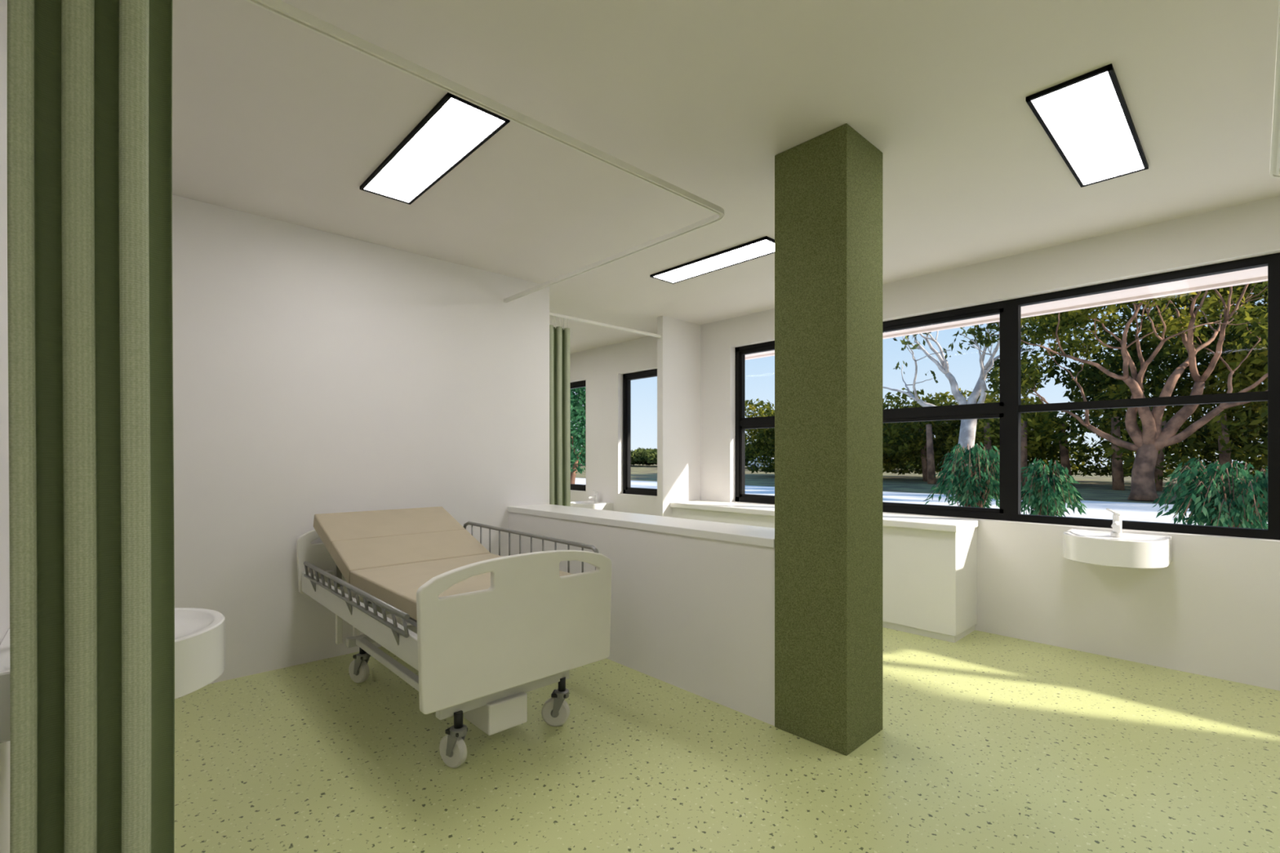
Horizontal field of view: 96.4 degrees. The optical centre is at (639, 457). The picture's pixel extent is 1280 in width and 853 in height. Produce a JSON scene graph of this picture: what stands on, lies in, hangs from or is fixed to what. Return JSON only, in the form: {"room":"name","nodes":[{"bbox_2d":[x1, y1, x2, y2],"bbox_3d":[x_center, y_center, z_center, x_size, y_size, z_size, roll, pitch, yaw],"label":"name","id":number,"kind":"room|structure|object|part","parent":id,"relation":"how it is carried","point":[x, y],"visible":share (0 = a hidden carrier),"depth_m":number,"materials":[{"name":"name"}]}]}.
{"room":"hospital ward","nodes":[
{"label":"hospital ward","id":0,"kind":"room"},
{"bbox_2d":[0,0,9,852],"bbox_3d":[-2.058,-0.075,1.841,0.100,2.700,2.500,0,0,-43],"label":"wall","id":1,"kind":"structure","parent":0,"point":[4,425],"depth_m":1.52,"materials":[{"name":"paint"}]},
{"bbox_2d":[0,608,224,742],"bbox_3d":[-1.424,0.475,1.571,0.460,0.310,0.490,0,0,-43],"label":"washbasin","id":2,"kind":"object","parent":1,"relation":"attached to","point":[199,633],"visible":0.27,"depth_m":1.54,"materials":[{"name":"white ceramic"}]},
{"bbox_2d":[172,194,549,684],"bbox_3d":[-1.885,-0.075,3.780,3.000,2.700,0.100,0,0,-43],"label":"wall","id":3,"kind":"structure","parent":0,"point":[315,371],"depth_m":3.58,"materials":[{"name":"paint"}]},
{"bbox_2d":[245,0,724,302],"bbox_3d":[-1.210,-1.224,2.835,2.498,0.026,2.203,0,0,-43],"label":"track","id":4,"kind":"object","parent":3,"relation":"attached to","point":[278,7],"visible":1,"depth_m":2.05,"materials":[{"name":"white metal"}]},
{"bbox_2d":[7,0,174,852],"bbox_3d":[-1.244,0.002,1.313,0.276,2.426,0.081,0,0,-43],"label":"curtain","id":5,"kind":"object","parent":4,"relation":"hanging from","point":[90,82],"visible":1,"depth_m":1.29,"materials":[{"name":"green fabric"}]},
{"bbox_2d":[549,311,661,337],"bbox_3d":[-0.310,-1.222,5.317,1.400,0.025,0.030,0,0,-43],"label":"rail","id":6,"kind":"object","parent":3,"relation":"attached to","point":[553,314],"visible":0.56,"depth_m":5.27,"materials":[{"name":"white metal"}]},
{"bbox_2d":[549,315,570,506],"bbox_3d":[-0.711,0.002,4.944,0.245,2.426,0.068,0,0,-43],"label":"curtain","id":7,"kind":"object","parent":6,"relation":"hanging from","point":[559,337],"visible":0.65,"depth_m":4.94,"materials":[{"name":"green fabric"}]},
{"bbox_2d":[508,511,774,726],"bbox_3d":[-0.073,0.853,3.722,0.340,0.845,2.455,0,0,-43],"label":"wall","id":8,"kind":"structure","parent":0,"point":[695,615],"depth_m":3.11,"materials":[{"name":"paint"}]},
{"bbox_2d":[507,503,774,547],"bbox_3d":[-0.073,0.408,3.722,0.360,0.043,2.455,0,0,-43],"label":"capping","id":9,"kind":"object","parent":8,"relation":"on","point":[728,532],"visible":0.76,"depth_m":3.40,"materials":[{"name":"white laminate"}]},
{"bbox_2d":[657,315,700,517],"bbox_3d":[0.414,-0.075,5.993,0.580,2.700,0.080,0,0,-43],"label":"wall nib","id":10,"kind":"structure","parent":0,"point":[678,346],"depth_m":5.92,"materials":[{"name":"white paint"}]},
{"bbox_2d":[172,0,1279,353],"bbox_3d":[-0.735,-1.500,2.460,7.480,0.150,10.800,0,0,-43],"label":"ceiling","id":11,"kind":"structure","parent":0,"point":[274,117],"depth_m":2.38,"materials":[{"name":"paint"}]},
{"bbox_2d":[360,92,510,204],"bbox_3d":[-1.011,-1.417,2.708,0.265,0.016,1.080,0,0,-43],"label":"frame","id":12,"kind":"object","parent":11,"relation":"attached to","point":[447,96],"visible":0.8,"depth_m":2.56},
{"bbox_2d":[364,97,504,202],"bbox_3d":[-1.011,-1.418,2.708,0.237,0.010,1.052,0,0,-43],"label":"diffuser","id":13,"kind":"object","parent":12,"relation":"attached to","point":[457,127],"visible":0.93,"depth_m":2.62,"materials":[{"name":"white plastic"}]},
{"bbox_2d":[649,235,774,284],"bbox_3d":[0.542,-1.417,4.170,0.260,0.016,1.080,0,0,-43],"label":"frame","id":14,"kind":"object","parent":11,"relation":"attached to","point":[766,237],"visible":0.7,"depth_m":4.09,"materials":[{"name":"black metal"}]},
{"bbox_2d":[654,240,774,282],"bbox_3d":[0.542,-1.418,4.170,0.232,0.010,1.052,0,0,-43],"label":"diffuser","id":15,"kind":"object","parent":14,"relation":"attached to","point":[765,246],"visible":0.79,"depth_m":4.14,"materials":[{"name":"white plastic"}]},
{"bbox_2d":[1026,63,1148,187],"bbox_3d":[2.006,-1.417,2.530,1.065,0.016,0.265,0,0,-43],"label":"frame","id":16,"kind":"object","parent":11,"relation":"attached to","point":[1108,68],"visible":1,"depth_m":2.32,"materials":[{"name":"black metal"}]},
{"bbox_2d":[1031,71,1143,184],"bbox_3d":[2.006,-1.418,2.530,1.037,0.010,0.237,0,0,-43],"label":"diffuser","id":17,"kind":"object","parent":16,"relation":"attached to","point":[1086,119],"visible":1,"depth_m":2.46,"materials":[{"name":"white plastic"}]},
{"bbox_2d":[1269,0,1279,177],"bbox_3d":[2.765,-1.224,0.495,2.746,0.026,2.953,0,0,-43],"label":"track","id":18,"kind":"object","parent":11,"relation":"attached to","point":[1274,170],"visible":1,"depth_m":2.07,"materials":[{"name":"white metal"}]},
{"bbox_2d":[173,626,1279,852],"bbox_3d":[-0.735,1.335,2.460,7.480,0.120,10.800,0,0,-43],"label":"floor","id":19,"kind":"structure","parent":0,"point":[987,742],"depth_m":2.35,"materials":[{"name":"green plastic"}]},
{"bbox_2d":[296,506,611,768],"bbox_3d":[-1.107,0.808,3.090,0.941,0.935,1.864,0,0,-43],"label":"hospital bed","id":20,"kind":"object","parent":19,"relation":"on","point":[492,630],"visible":1,"depth_m":2.52,"materials":[{"name":"white plastic"}]},
{"bbox_3d":[-1.730,0.617,3.761,0.924,0.416,0.034,0,0,-43],"label":"headboard","id":21,"kind":"part","parent":20,"relation":"part of","materials":[{"name":"white plastic"}]},
{"bbox_3d":[-1.395,0.679,2.746,0.050,0.160,1.532,0,0,-43],"label":"lowered rail","id":22,"kind":"part","parent":20,"relation":"part of","materials":[{"name":"grey metal"}]},
{"bbox_3d":[-1.105,0.750,3.092,0.880,0.120,1.800,0,0,-43],"label":"frame","id":23,"kind":"part","parent":20,"relation":"part of","materials":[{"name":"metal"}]},
{"bbox_3d":[-1.561,1.077,3.224,0.036,0.065,0.035,0,0,-43],"label":"caster stem","id":24,"kind":"part","parent":20,"relation":"part of","materials":[{"name":"black metal"}]},
{"bbox_3d":[-1.541,0.441,3.559,0.790,0.201,0.383,0,0,-43],"label":"mattress","id":25,"kind":"part","parent":20,"relation":"part of","materials":[{"name":"beige fabric"}]},
{"bbox_3d":[-1.308,0.559,3.308,0.790,0.188,0.348,0,0,-43],"label":"mattress","id":26,"kind":"part","parent":20,"relation":"part of","materials":[{"name":"beige fabric"}]},
{"bbox_3d":[-0.744,1.077,2.344,0.036,0.065,0.035,0,0,-43],"label":"caster stem","id":27,"kind":"part","parent":20,"relation":"part of","materials":[{"name":"black metal"}]},
{"bbox_3d":[-0.481,0.681,2.422,0.924,0.544,0.034,0,0,-43],"label":"footboard","id":28,"kind":"part","parent":20,"relation":"part of","materials":[{"name":"white plastic"}]},
{"bbox_3d":[-0.696,0.571,3.323,0.022,0.289,1.452,0,0,-43],"label":"raised rail","id":29,"kind":"part","parent":20,"relation":"part of","materials":[{"name":"grey metal"}]},
{"bbox_3d":[-0.370,1.077,2.714,0.036,0.065,0.035,0,0,-43],"label":"caster stem","id":30,"kind":"part","parent":20,"relation":"part of","materials":[{"name":"black metal"}]},
{"bbox_2d":[670,500,979,643],"bbox_3d":[1.396,0.869,5.014,0.480,0.813,2.690,0,0,-43],"label":"base cabinet","id":31,"kind":"object","parent":19,"relation":"on","point":[930,563],"visible":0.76,"depth_m":4.11,"materials":[{"name":"white laminate"}]},
{"bbox_2d":[774,123,882,755],"bbox_3d":[0.886,-0.075,2.689,0.351,2.700,0.361,0,0,-43],"label":"column","id":32,"kind":"structure","parent":0,"point":[828,185],"depth_m":2.56,"materials":[{"name":"paint"}]},
{"bbox_2d":[569,195,1279,690],"bbox_3d":[1.927,-0.075,4.942,0.200,2.700,10.800,0,0,-43],"label":"wall","id":33,"kind":"structure","parent":0,"point":[1214,611],"depth_m":3.76,"materials":[{"name":"white paint"}]},
{"bbox_2d":[569,380,586,491],"bbox_3d":[-0.923,-0.292,8.013,0.060,1.505,0.820,0,0,-43],"label":"frame","id":34,"kind":"object","parent":33,"relation":"attached to","point":[582,384],"visible":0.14,"depth_m":7.91,"materials":[{"name":"black metal"}]},
{"bbox_2d":[570,489,613,511],"bbox_3d":[-0.674,0.575,7.247,0.460,0.310,0.490,0,0,-43],"label":"washbasin","id":35,"kind":"object","parent":33,"relation":"attached to","point":[596,504],"depth_m":7.16,"materials":[{"name":"white ceramic"}]},
{"bbox_2d":[622,368,657,496],"bbox_3d":[0.103,-0.292,6.913,0.060,1.505,0.870,0,0,-43],"label":"frame","id":36,"kind":"object","parent":33,"relation":"attached to","point":[627,378],"visible":0.57,"depth_m":7.17,"materials":[{"name":"black metal"}]},
{"bbox_2d":[745,266,1267,359],"bbox_3d":[3.172,-1.290,4.325,0.780,0.230,16.000,0,0,-43],"label":"roof eave","id":37,"kind":"object","parent":33,"relation":"attached to","point":[1254,275],"visible":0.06,"depth_m":4.29,"materials":[{"name":"paint"}]},
{"bbox_2d":[735,252,1279,540],"bbox_3d":[2.971,-0.338,3.837,0.070,1.595,5.760,0,0,-43],"label":"frame","id":38,"kind":"object","parent":33,"relation":"attached to","point":[1009,410],"visible":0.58,"depth_m":4.09,"materials":[{"name":"black metal"}]},
{"bbox_2d":[1062,508,1172,568],"bbox_3d":[2.859,0.475,3.459,0.460,0.310,0.490,0,0,-43],"label":"washbasin","id":39,"kind":"object","parent":33,"relation":"attached to","point":[1116,548],"depth_m":3.33,"materials":[{"name":"white ceramic"}]},
{"label":"outside","id":40,"kind":"structure","parent":0,"visible":0},
{"bbox_2d":[570,463,1255,504],"bbox_3d":[27.875,1.405,39.668,85.120,0.140,160.000,0,0,-43],"label":"lawn","id":41,"kind":"structure","parent":40,"point":[1091,488],"depth_m":30.68,"materials":[{"name":"green plant"}]},
{"bbox_2d":[570,432,944,471],"bbox_3d":[5.130,-1.112,80.149,12.981,4.794,72.086,0,0,-43],"label":"treeline","id":42,"kind":"object","parent":41,"relation":"on","point":[640,456],"visible":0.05,"depth_m":78.42,"materials":[{"name":"green plant"}]},
{"bbox_2d":[747,456,773,470],"bbox_3d":[12.870,0.611,56.580,1.800,1.449,4.295,0,0,-39],"label":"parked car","id":43,"kind":"object","parent":41,"relation":"on","point":[753,463],"visible":0.14,"depth_m":56.87,"materials":[{"name":"paint"}]},
{"bbox_2d":[882,318,1043,465],"bbox_3d":[11.665,-2.238,21.998,7.031,7.085,4.897,0,0,15],"label":"tree","id":44,"kind":"object","parent":41,"relation":"on","point":[968,427],"visible":0.52,"depth_m":21.02,"materials":[{"name":"white plant"}]},
{"bbox_2d":[745,281,1267,492],"bbox_3d":[25.177,-4.726,24.629,15.018,12.178,49.708,0,0,-43],"label":"trees","id":45,"kind":"object","parent":41,"relation":"on","point":[1222,435],"visible":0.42,"depth_m":24.95,"materials":[{"name":"green plant"}]},
{"bbox_2d":[965,280,1267,500],"bbox_3d":[15.969,-3.196,16.568,9.290,9.003,7.744,0,0,-12],"label":"fig tree","id":46,"kind":"object","parent":41,"relation":"on","point":[1148,442],"visible":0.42,"depth_m":17.31,"materials":[{"name":"brown plant"}]},
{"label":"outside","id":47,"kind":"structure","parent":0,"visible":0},
{"bbox_2d":[574,478,1267,525],"bbox_3d":[2.827,1.320,16.309,16.620,0.030,160.000,0,0,-43],"label":"ground","id":48,"kind":"structure","parent":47,"point":[1138,512],"depth_m":15.64,"materials":[{"name":"grey concrete"}]},
{"bbox_2d":[569,386,586,484],"bbox_3d":[-2.651,-1.379,22.034,2.903,5.367,2.886,0,0,-43],"label":"street tree","id":49,"kind":"object","parent":48,"relation":"on","point":[578,412],"visible":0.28,"depth_m":21.38,"materials":[{"name":"green plant"}]},
{"bbox_2d":[922,441,999,508],"bbox_3d":[5.739,0.529,9.895,1.362,1.560,1.466,0,0,9],"label":"shrub","id":50,"kind":"object","parent":48,"relation":"on","point":[971,491],"visible":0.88,"depth_m":9.60,"materials":[{"name":"green plant"}]},
{"bbox_2d":[1021,457,1086,516],"bbox_3d":[6.338,0.654,8.922,0.900,1.308,0.971,0,0,-21],"label":"shrub","id":51,"kind":"object","parent":48,"relation":"on","point":[1046,494],"visible":0.91,"depth_m":8.76,"materials":[{"name":"green plant"}]},
{"bbox_2d":[1152,457,1267,528],"bbox_3d":[7.628,0.654,7.329,1.679,1.310,1.638,0,0,-43],"label":"shrub","id":52,"kind":"object","parent":48,"relation":"on","point":[1212,507],"visible":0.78,"depth_m":7.26,"materials":[{"name":"green plant"}]}
]}

